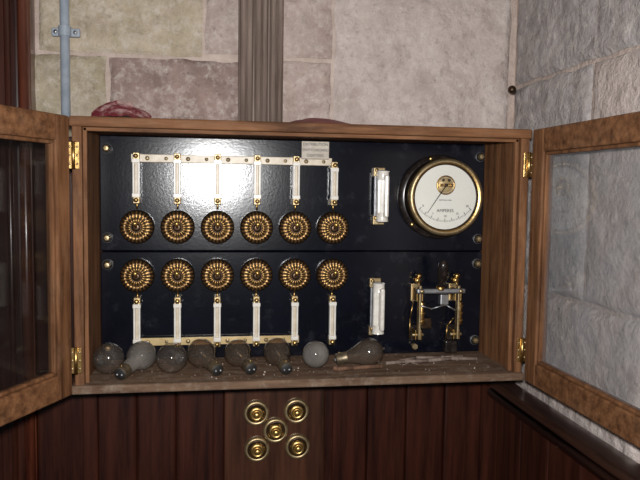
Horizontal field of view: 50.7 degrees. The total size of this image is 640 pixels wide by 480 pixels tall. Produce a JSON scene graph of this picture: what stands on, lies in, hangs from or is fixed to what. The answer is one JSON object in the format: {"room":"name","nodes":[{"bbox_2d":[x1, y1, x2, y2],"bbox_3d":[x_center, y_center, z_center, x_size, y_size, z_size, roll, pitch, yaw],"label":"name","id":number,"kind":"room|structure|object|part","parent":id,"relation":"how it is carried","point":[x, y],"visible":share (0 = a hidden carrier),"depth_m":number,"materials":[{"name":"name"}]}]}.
{"room":"electrical room","nodes":[
{"label":"electrical room","id":0,"kind":"room"},
{"bbox_2d":[34,0,517,371],"bbox_3d":[-0.610,0.100,1.386,2.428,2.900,0.155,0,4,-9],"label":"wall","id":1,"kind":"structure","parent":0,"point":[435,63],"depth_m":1.38,"materials":[{"name":"stone"}]},
{"bbox_2d":[0,0,39,479],"bbox_3d":[-0.974,0.106,1.235,0.862,2.900,0.056,0,4,-9],"label":"door","id":2,"kind":"structure","parent":1,"relation":"in","point":[18,326],"depth_m":1.27,"materials":[{"name":"brown wood"}]},
{"bbox_2d":[33,137,73,369],"bbox_3d":[-0.499,0.027,1.310,0.096,0.450,0.040,0,4,-9],"label":"trim","id":3,"kind":"structure","parent":1,"relation":"attached to","point":[39,148],"depth_m":1.29,"materials":[{"name":"brown wood"}]},
{"bbox_2d":[51,0,79,117],"bbox_3d":[-0.475,-0.779,1.245,0.052,1.122,0.028,0,4,-9],"label":"conduit","id":4,"kind":"object","parent":1,"relation":"attached to","point":[64,31],"visible":0.94,"depth_m":1.27,"materials":[{"name":"metal"}]},
{"bbox_2d":[238,0,283,121],"bbox_3d":[-0.111,-0.778,1.306,0.088,1.122,0.048,0,4,-9],"label":"wood trim","id":5,"kind":"structure","parent":1,"relation":"attached to","point":[260,22],"depth_m":1.32,"materials":[{"name":"brown wood"}]},
{"bbox_2d":[36,371,493,479],"bbox_3d":[-0.094,0.906,1.433,0.938,1.300,0.050,0,4,-9],"label":"panelling","id":6,"kind":"object","parent":1,"relation":"attached to","point":[427,431],"visible":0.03,"depth_m":1.37,"materials":[{"name":"brown wood"}]},
{"bbox_2d":[224,387,324,479],"bbox_3d":[-0.094,0.611,1.376,0.202,0.698,0.018,0,4,-9],"label":"board","id":7,"kind":"object","parent":6,"relation":"attached to","point":[277,465],"visible":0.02,"depth_m":1.35,"materials":[{"name":"brown wood"}]},
{"bbox_2d":[243,400,268,425],"bbox_3d":[-0.125,0.344,1.331,0.052,0.052,0.022,0,4,-9],"label":"switch","id":8,"kind":"object","parent":7,"relation":"attached to","point":[256,412],"visible":1,"depth_m":1.33,"materials":[{"name":"brown metal"}]},
{"bbox_2d":[244,436,269,461],"bbox_3d":[-0.124,0.417,1.337,0.052,0.052,0.022,0,4,-9],"label":"switch","id":9,"kind":"object","parent":7,"relation":"attached to","point":[257,448],"visible":1,"depth_m":1.34,"materials":[{"name":"brown metal"}]},
{"bbox_2d":[263,417,287,442],"bbox_3d":[-0.087,0.381,1.340,0.052,0.052,0.022,0,4,-9],"label":"switch","id":10,"kind":"object","parent":7,"relation":"attached to","point":[275,430],"visible":1,"depth_m":1.34,"materials":[{"name":"brown metal"}]},
{"bbox_2d":[284,398,308,423],"bbox_3d":[-0.046,0.343,1.343,0.052,0.052,0.022,0,4,-9],"label":"switch","id":11,"kind":"object","parent":7,"relation":"attached to","point":[296,410],"visible":1,"depth_m":1.34,"materials":[{"name":"brown metal"}]},
{"bbox_2d":[285,434,309,458],"bbox_3d":[-0.044,0.416,1.349,0.052,0.052,0.022,0,4,-9],"label":"switch","id":12,"kind":"object","parent":7,"relation":"attached to","point":[297,446],"visible":1,"depth_m":1.35,"materials":[{"name":"brown metal"}]},
{"bbox_2d":[69,116,531,394],"bbox_3d":[-0.031,0.022,1.284,0.815,0.468,0.199,0,4,-9],"label":"upper cabinet","id":13,"kind":"object","parent":1,"relation":"attached to","point":[505,196],"depth_m":1.32,"materials":[{"name":"brown wood"}]},
{"bbox_2d":[0,104,71,426],"bbox_3d":[-0.482,0.042,0.932,0.022,0.466,0.404,2,4,16],"label":"door","id":14,"kind":"structure","parent":13,"relation":"attached to","point":[17,401],"depth_m":1.09,"materials":[{"name":"brown wood"}]},
{"bbox_2d":[69,141,78,168],"bbox_3d":[-0.406,-0.140,1.111,0.018,0.046,0.006,0,4,-9],"label":"brass hinge","id":15,"kind":"object","parent":13,"relation":"attached to","point":[73,146],"visible":1,"depth_m":1.11,"materials":[{"name":"gold metal"}]},
{"bbox_2d":[72,347,81,374],"bbox_3d":[-0.411,0.204,1.136,0.018,0.046,0.006,0,4,-9],"label":"brass hinge","id":16,"kind":"object","parent":13,"relation":"attached to","point":[76,352],"visible":1,"depth_m":1.14,"materials":[{"name":"gold metal"}]},
{"bbox_2d":[92,345,124,373],"bbox_3d":[-0.387,0.212,1.237,0.056,0.057,0.101,0,4,-17],"label":"light bulb","id":17,"kind":"object","parent":13,"relation":"in","point":[102,358],"visible":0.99,"depth_m":1.27,"materials":[{"name":"clear glass"}]},
{"bbox_2d":[91,100,151,117],"bbox_3d":[-0.340,-0.225,1.156,0.104,0.034,0.055,0,4,-9],"label":"cloth","id":18,"kind":"object","parent":13,"relation":"on","point":[115,108],"visible":0.96,"depth_m":1.16,"materials":[{"name":"fabric"}]},
{"bbox_2d":[115,341,156,379],"bbox_3d":[-0.331,0.215,1.222,0.053,0.054,0.112,1,4,2],"label":"light bulb","id":19,"kind":"object","parent":13,"relation":"in","point":[124,370],"visible":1,"depth_m":1.18,"materials":[{"name":"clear glass"}]},
{"bbox_3d":[-0.348,-0.113,1.280,0.015,0.107,0.030,0,4,-9],"label":"porcelain fuse link","id":20,"kind":"part","parent":13,"relation":"part of","materials":[{"name":"white ceramic"}]},
{"bbox_2d":[119,210,154,243],"bbox_3d":[-0.348,-0.024,1.277,0.065,0.065,0.049,0,4,-9],"label":"switch","id":21,"kind":"object","parent":13,"relation":"attached to","point":[136,226],"visible":1,"depth_m":1.28,"materials":[{"name":"brown metal"}]},
{"bbox_3d":[-0.352,0.157,1.300,0.015,0.107,0.030,0,4,-9],"label":"porcelain fuse link","id":22,"kind":"part","parent":13,"relation":"part of","materials":[{"name":"white ceramic"}]},
{"bbox_2d":[120,258,154,292],"bbox_3d":[-0.349,0.070,1.284,0.065,0.065,0.049,0,4,-9],"label":"switch","id":23,"kind":"object","parent":13,"relation":"attached to","point":[137,275],"visible":1,"depth_m":1.29,"materials":[{"name":"brown metal"}]},
{"bbox_2d":[156,345,186,370],"bbox_3d":[-0.273,0.213,1.248,0.055,0.056,0.102,0,4,-9],"label":"light bulb","id":24,"kind":"object","parent":13,"relation":"in","point":[178,357],"visible":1,"depth_m":1.29,"materials":[{"name":"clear glass"}]},
{"bbox_3d":[-0.273,-0.112,1.292,0.015,0.107,0.030,0,4,-9],"label":"porcelain fuse link","id":25,"kind":"part","parent":13,"relation":"part of","materials":[{"name":"white ceramic"}]},
{"bbox_2d":[160,210,194,243],"bbox_3d":[-0.273,-0.024,1.289,0.065,0.065,0.049,0,4,-9],"label":"switch","id":26,"kind":"object","parent":13,"relation":"attached to","point":[177,226],"visible":1,"depth_m":1.29,"materials":[{"name":"brown metal"}]},
{"bbox_2d":[160,258,194,291],"bbox_3d":[-0.274,0.070,1.296,0.065,0.065,0.049,0,4,-9],"label":"switch","id":27,"kind":"object","parent":13,"relation":"attached to","point":[177,275],"visible":1,"depth_m":1.30,"materials":[{"name":"brown metal"}]},
{"bbox_3d":[-0.277,0.157,1.312,0.015,0.107,0.030,0,4,-9],"label":"porcelain fuse link","id":28,"kind":"part","parent":13,"relation":"part of","materials":[{"name":"white ceramic"}]},
{"bbox_2d":[187,339,222,375],"bbox_3d":[-0.215,0.215,1.247,0.054,0.055,0.108,-1,4,-21],"label":"light bulb","id":29,"kind":"object","parent":13,"relation":"in","point":[213,365],"visible":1,"depth_m":1.21,"materials":[{"name":"clear glass"}]},
{"bbox_2d":[200,258,233,291],"bbox_3d":[-0.199,0.070,1.308,0.065,0.065,0.049,0,4,-9],"label":"switch","id":30,"kind":"object","parent":13,"relation":"attached to","point":[217,274],"visible":1,"depth_m":1.31,"materials":[{"name":"brown metal"}]},
{"bbox_3d":[-0.202,0.157,1.323,0.015,0.107,0.030,0,4,-9],"label":"porcelain fuse link","id":31,"kind":"part","parent":13,"relation":"part of","materials":[{"name":"white ceramic"}]},
{"bbox_2d":[201,210,233,243],"bbox_3d":[-0.197,-0.024,1.301,0.065,0.065,0.049,0,4,-9],"label":"switch","id":32,"kind":"object","parent":13,"relation":"attached to","point":[217,227],"visible":1,"depth_m":1.30,"materials":[{"name":"brown metal"}]},
{"bbox_3d":[-0.198,-0.112,1.304,0.015,0.107,0.030,0,4,-9],"label":"porcelain fuse link","id":33,"kind":"part","parent":13,"relation":"part of","materials":[{"name":"white ceramic"}]},
{"bbox_2d":[141,335,298,345],"bbox_3d":[-0.200,0.198,1.334,0.319,0.015,0.016,0,4,-9],"label":"busbar","id":34,"kind":"object","parent":13,"relation":"attached to","point":[162,341],"visible":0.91,"depth_m":1.33,"materials":[{"name":"gold metal"}]},
{"bbox_2d":[131,154,331,165],"bbox_3d":[-0.168,-0.155,1.312,0.386,0.015,0.016,0,4,-9],"label":"busbar","id":35,"kind":"object","parent":13,"relation":"attached to","point":[143,157],"visible":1,"depth_m":1.31,"materials":[{"name":"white metal"}]},
{"bbox_2d":[224,339,256,374],"bbox_3d":[-0.146,0.216,1.262,0.051,0.052,0.105,-1,5,-27],"label":"light bulb","id":36,"kind":"object","parent":13,"relation":"in","point":[247,365],"visible":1,"depth_m":1.22,"materials":[{"name":"clear glass"}]},
{"bbox_3d":[-0.126,0.157,1.335,0.015,0.107,0.030,0,4,-9],"label":"porcelain fuse link","id":37,"kind":"part","parent":13,"relation":"part of","materials":[{"name":"white ceramic"}]},
{"bbox_2d":[240,211,272,243],"bbox_3d":[-0.122,-0.023,1.313,0.065,0.065,0.049,0,4,-9],"label":"switch","id":38,"kind":"object","parent":13,"relation":"attached to","point":[256,227],"visible":1,"depth_m":1.31,"materials":[{"name":"brown metal"}]},
{"bbox_2d":[240,258,272,291],"bbox_3d":[-0.123,0.070,1.319,0.065,0.065,0.049,0,4,-9],"label":"switch","id":39,"kind":"object","parent":13,"relation":"attached to","point":[256,274],"visible":1,"depth_m":1.32,"materials":[{"name":"brown metal"}]},
{"bbox_3d":[-0.122,-0.112,1.316,0.015,0.107,0.030,0,4,-9],"label":"porcelain fuse link","id":40,"kind":"part","parent":13,"relation":"part of","materials":[{"name":"white ceramic"}]},
{"bbox_2d":[263,338,291,374],"bbox_3d":[-0.078,0.216,1.268,0.053,0.054,0.108,0,4,-9],"label":"light bulb","id":41,"kind":"object","parent":13,"relation":"in","point":[284,365],"visible":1,"depth_m":1.23,"materials":[{"name":"clear glass"}]},
{"bbox_3d":[-0.041,0.018,1.356,0.770,0.434,0.028,0,4,-9],"label":"slate switchboard panel","id":42,"kind":"part","parent":13,"relation":"part of","materials":[{"name":"black stone"}]},
{"bbox_2d":[278,258,310,290],"bbox_3d":[-0.048,0.070,1.331,0.065,0.065,0.049,0,4,-9],"label":"switch","id":43,"kind":"object","parent":13,"relation":"attached to","point":[294,274],"visible":1,"depth_m":1.33,"materials":[{"name":"brown metal"}]},
{"bbox_3d":[-0.051,0.158,1.347,0.015,0.107,0.030,0,4,-9],"label":"porcelain fuse link","id":44,"kind":"part","parent":13,"relation":"part of","materials":[{"name":"white ceramic"}]},
{"bbox_2d":[278,211,311,243],"bbox_3d":[-0.047,-0.023,1.325,0.065,0.065,0.049,0,4,-9],"label":"switch","id":45,"kind":"object","parent":13,"relation":"attached to","point":[294,227],"visible":1,"depth_m":1.33,"materials":[{"name":"brown metal"}]},
{"bbox_2d":[99,353,493,382],"bbox_3d":[-0.032,0.240,1.287,0.754,0.004,0.151,0,4,-9],"label":"crumbs","id":46,"kind":"object","parent":13,"relation":"on","point":[477,353],"visible":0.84,"depth_m":1.27,"materials":[{"name":"brown wood"}]},
{"bbox_3d":[-0.047,-0.112,1.327,0.015,0.107,0.030,0,4,-9],"label":"porcelain fuse link","id":47,"kind":"part","parent":13,"relation":"part of","materials":[{"name":"white ceramic"}]},
{"bbox_2d":[301,141,328,158],"bbox_3d":[-0.011,-0.176,1.329,0.054,0.034,0.029,0,4,-9],"label":"label plate","id":48,"kind":"object","parent":13,"relation":"attached to","point":[310,149],"visible":1,"depth_m":1.31,"materials":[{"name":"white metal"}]},
{"bbox_2d":[302,341,328,367],"bbox_3d":[-0.012,0.215,1.301,0.051,0.052,0.102,0,4,-9],"label":"light bulb","id":49,"kind":"object","parent":13,"relation":"in","point":[313,353],"visible":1,"depth_m":1.31,"materials":[{"name":"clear glass"}]},
{"bbox_2d":[292,118,348,123],"bbox_3d":[0.004,-0.217,1.230,0.130,0.016,0.055,0,4,-9],"label":"card","id":50,"kind":"object","parent":13,"relation":"on","point":[308,120],"visible":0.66,"depth_m":1.23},
{"bbox_2d":[316,258,347,290],"bbox_3d":[0.027,0.071,1.343,0.065,0.065,0.049,0,4,-9],"label":"switch","id":51,"kind":"object","parent":13,"relation":"attached to","point":[331,273],"visible":1,"depth_m":1.35,"materials":[{"name":"brown metal"}]},
{"bbox_3d":[0.024,0.158,1.359,0.015,0.107,0.030,0,4,-9],"label":"porcelain fuse link","id":52,"kind":"part","parent":13,"relation":"part of","materials":[{"name":"white ceramic"}]},
{"bbox_2d":[316,212,348,243],"bbox_3d":[0.028,-0.023,1.336,0.065,0.065,0.049,0,4,-9],"label":"switch","id":53,"kind":"object","parent":13,"relation":"attached to","point":[331,227],"visible":1,"depth_m":1.34,"materials":[{"name":"brown metal"}]},
{"bbox_3d":[0.028,-0.106,1.340,0.015,0.097,0.030,0,4,-9],"label":"porcelain fuse link","id":54,"kind":"part","parent":13,"relation":"part of","materials":[{"name":"white ceramic"}]},
{"bbox_2d":[333,364,382,370],"bbox_3d":[0.071,0.239,1.270,0.100,0.010,0.010,-1,4,-18],"label":"rod","id":55,"kind":"object","parent":13,"relation":"in","point":[335,368],"visible":1,"depth_m":1.27,"materials":[{"name":"brown wood"}]},
{"bbox_2d":[334,338,382,365],"bbox_3d":[0.076,0.216,1.298,0.097,0.054,0.053,0,4,-9],"label":"light bulb","id":56,"kind":"object","parent":13,"relation":"in","point":[341,358],"visible":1,"depth_m":1.29,"materials":[{"name":"clear glass"}]},
{"bbox_2d":[368,278,384,334],"bbox_3d":[0.116,0.137,1.361,0.027,0.118,0.052,0,4,-9],"label":"fuse","id":57,"kind":"object","parent":13,"relation":"attached to","point":[377,288],"visible":1,"depth_m":1.35,"materials":[{"name":"white ceramic"}]},
{"bbox_2d":[372,167,388,224],"bbox_3d":[0.123,-0.087,1.345,0.027,0.116,0.052,0,4,-9],"label":"carrier","id":58,"kind":"object","parent":13,"relation":"attached to","point":[381,176],"visible":1,"depth_m":1.34,"materials":[{"name":"white ceramic"}]},
{"bbox_2d":[385,355,477,365],"bbox_3d":[0.217,0.237,1.342,0.194,0.009,0.045,0,4,-17],"label":"wood strip","id":59,"kind":"object","parent":13,"relation":"in","point":[416,359],"visible":1,"depth_m":1.34,"materials":[{"name":"brown wood"}]},
{"bbox_2d":[408,260,464,352],"bbox_3d":[0.241,0.136,1.370,0.114,0.199,0.072,0,4,-9],"label":"switch","id":60,"kind":"object","parent":13,"relation":"attached to","point":[453,292],"visible":1,"depth_m":1.38,"materials":[{"name":"gold metal"}]},
{"bbox_2d":[398,155,482,238],"bbox_3d":[0.247,-0.087,1.364,0.172,0.172,0.054,0,4,-9],"label":"gauge","id":61,"kind":"object","parent":13,"relation":"attached to","point":[443,197],"visible":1,"depth_m":1.35,"materials":[{"name":"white metal"}]},
{"bbox_2d":[517,338,525,362],"bbox_3d":[0.378,0.206,1.260,0.018,0.046,0.006,0,4,-9],"label":"brass hinge","id":62,"kind":"object","parent":13,"relation":"attached to","point":[521,342],"visible":1,"depth_m":1.26,"materials":[{"name":"gold metal"}]},
{"bbox_2d":[523,152,532,177],"bbox_3d":[0.382,-0.137,1.235,0.018,0.046,0.006,0,4,-9],"label":"brass hinge","id":63,"kind":"object","parent":13,"relation":"attached to","point":[528,157],"visible":1,"depth_m":1.23,"materials":[{"name":"gold metal"}]},
{"bbox_2d":[524,111,639,447],"bbox_3d":[0.431,0.046,1.052,0.022,0.466,0.404,0,4,-10],"label":"door","id":64,"kind":"structure","parent":13,"relation":"attached to","point":[622,418],"depth_m":1.16,"materials":[{"name":"brown wood"}]},
{"bbox_2d":[512,0,639,463],"bbox_3d":[0.688,0.199,0.297,0.203,2.900,2.442,0,4,-9],"label":"wall","id":65,"kind":"structure","parent":0,"point":[576,60],"depth_m":1.16,"materials":[{"name":"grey stone"}]},
{"bbox_2d":[508,85,516,94],"bbox_3d":[0.403,-0.314,1.414,0.017,0.017,0.037,2,4,19],"label":"bolt","id":66,"kind":"object","parent":65,"relation":"attached to","point":[512,90],"visible":1,"depth_m":1.40,"materials":[{"name":"brown metal"}]},
{"bbox_2d":[487,381,639,479],"bbox_3d":[0.555,1.015,0.317,0.051,1.265,2.400,0,4,-9],"label":"panelling","id":67,"kind":"object","parent":65,"relation":"attached to","point":[532,440],"visible":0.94,"depth_m":1.22,"materials":[{"name":"brown wood"}]}
]}

